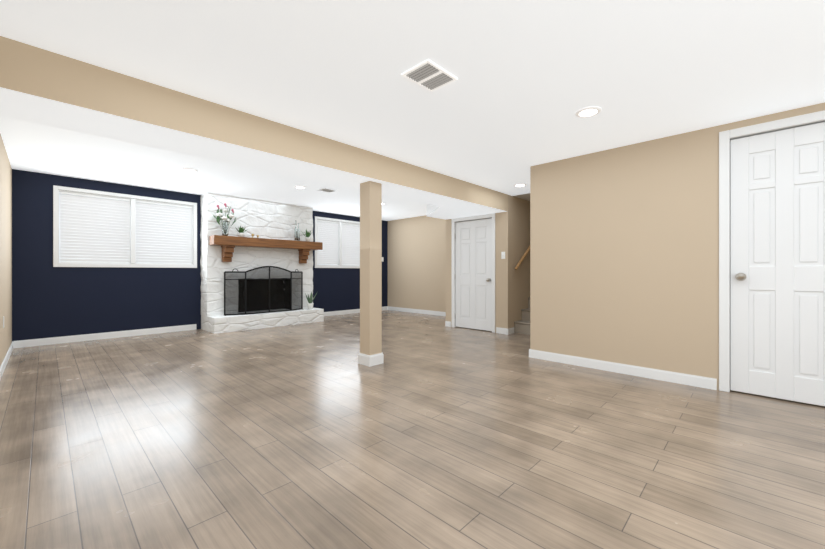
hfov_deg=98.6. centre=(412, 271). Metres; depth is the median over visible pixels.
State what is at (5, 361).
baseboard
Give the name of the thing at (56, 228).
window
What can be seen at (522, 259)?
handrail
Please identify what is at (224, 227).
vase
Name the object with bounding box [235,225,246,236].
potted plant
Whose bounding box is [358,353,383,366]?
baseboard
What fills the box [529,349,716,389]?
baseboard
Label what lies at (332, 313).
baseboard
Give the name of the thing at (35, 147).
ceiling
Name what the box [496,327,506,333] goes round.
baseboard
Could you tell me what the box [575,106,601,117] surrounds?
recessed light
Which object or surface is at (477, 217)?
door frame
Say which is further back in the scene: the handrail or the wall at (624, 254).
the handrail
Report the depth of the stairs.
5.81 m
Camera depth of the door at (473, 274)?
6.16 m
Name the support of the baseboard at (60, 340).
attached to the wall at (49, 300)
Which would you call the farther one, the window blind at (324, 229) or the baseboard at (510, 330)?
the window blind at (324, 229)
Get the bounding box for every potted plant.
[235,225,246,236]
[304,229,310,240]
[306,291,317,308]
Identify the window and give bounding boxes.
[53,185,196,267]
[315,216,359,267]
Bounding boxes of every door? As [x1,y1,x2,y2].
[455,218,491,330]
[730,122,824,405]
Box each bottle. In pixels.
[295,220,296,240]
[297,223,299,240]
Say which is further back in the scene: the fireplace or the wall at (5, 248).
the fireplace
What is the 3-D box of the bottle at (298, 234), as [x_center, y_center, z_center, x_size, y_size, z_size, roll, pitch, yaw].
[-2.266,-0.791,7.054,0.051,0.360,0.052,0,0,44]
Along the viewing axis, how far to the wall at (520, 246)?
5.99 m
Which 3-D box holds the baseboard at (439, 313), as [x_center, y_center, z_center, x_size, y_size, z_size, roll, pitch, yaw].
[0.377,0.953,8.385,2.867,0.095,0.013,0,0,44]
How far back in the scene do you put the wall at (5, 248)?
3.89 m
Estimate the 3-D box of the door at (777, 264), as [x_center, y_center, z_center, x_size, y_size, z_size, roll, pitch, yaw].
[2.870,-0.058,2.738,0.625,2.091,0.111,0,0,44]
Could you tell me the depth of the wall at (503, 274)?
5.77 m
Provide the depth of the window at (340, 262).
8.31 m
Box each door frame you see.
[452,213,494,332]
[719,110,824,391]
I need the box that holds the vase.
[213,203,235,235]
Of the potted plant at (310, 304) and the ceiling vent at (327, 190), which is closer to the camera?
the ceiling vent at (327, 190)
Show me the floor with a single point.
(432, 432)
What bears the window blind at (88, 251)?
attached to the window at (56, 228)
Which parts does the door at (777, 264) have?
knob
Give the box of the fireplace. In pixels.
[200,192,323,333]
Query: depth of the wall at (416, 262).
8.64 m
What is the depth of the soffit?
5.97 m
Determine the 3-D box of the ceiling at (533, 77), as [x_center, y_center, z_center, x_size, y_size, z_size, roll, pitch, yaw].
[2.337,-1.290,2.887,5.050,0.100,8.000,0,0,44]
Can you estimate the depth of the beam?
2.57 m
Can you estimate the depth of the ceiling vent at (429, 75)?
2.24 m
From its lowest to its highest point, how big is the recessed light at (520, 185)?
0.012 m
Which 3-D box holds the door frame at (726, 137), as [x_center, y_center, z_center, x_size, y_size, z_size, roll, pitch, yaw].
[2.904,-0.089,2.773,0.767,2.179,0.136,0,0,44]
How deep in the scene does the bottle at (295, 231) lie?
6.96 m
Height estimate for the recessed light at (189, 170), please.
0.012 m
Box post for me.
[360,181,381,354]
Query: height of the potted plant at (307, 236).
0.278 m
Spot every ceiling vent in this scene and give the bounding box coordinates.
[318,188,336,192]
[401,60,457,91]
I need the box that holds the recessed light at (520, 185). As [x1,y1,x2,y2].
[513,183,526,186]
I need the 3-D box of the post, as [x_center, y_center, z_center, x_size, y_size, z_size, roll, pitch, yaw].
[-0.457,0.015,3.889,0.170,1.970,0.170,0,0,44]
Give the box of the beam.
[0,36,507,214]
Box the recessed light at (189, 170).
[182,168,197,171]
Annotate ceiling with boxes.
[0,0,824,200]
[0,116,426,220]
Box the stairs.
[514,297,529,334]
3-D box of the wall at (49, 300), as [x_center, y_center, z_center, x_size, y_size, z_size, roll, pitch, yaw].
[-2.953,-0.250,7.106,0.120,2.500,6.720,0,0,44]
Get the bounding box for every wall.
[0,133,11,365]
[12,169,387,340]
[388,215,445,311]
[446,195,511,332]
[512,196,529,327]
[530,102,824,389]
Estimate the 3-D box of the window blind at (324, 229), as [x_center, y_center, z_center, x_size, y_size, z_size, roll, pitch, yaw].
[-1.709,-0.660,8.351,0.038,1.012,1.228,0,0,44]
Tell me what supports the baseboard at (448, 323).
attached to the wall at (503, 274)
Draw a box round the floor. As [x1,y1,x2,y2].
[0,310,824,548]
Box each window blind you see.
[60,191,191,263]
[317,220,359,265]
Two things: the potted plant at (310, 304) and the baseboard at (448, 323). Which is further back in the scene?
the potted plant at (310, 304)
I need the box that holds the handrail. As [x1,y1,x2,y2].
[515,246,529,269]
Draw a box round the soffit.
[427,204,476,219]
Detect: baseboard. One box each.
[0,341,12,378]
[13,324,195,347]
[324,306,387,315]
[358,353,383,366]
[388,306,445,315]
[445,321,450,326]
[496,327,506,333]
[507,327,513,334]
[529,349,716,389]

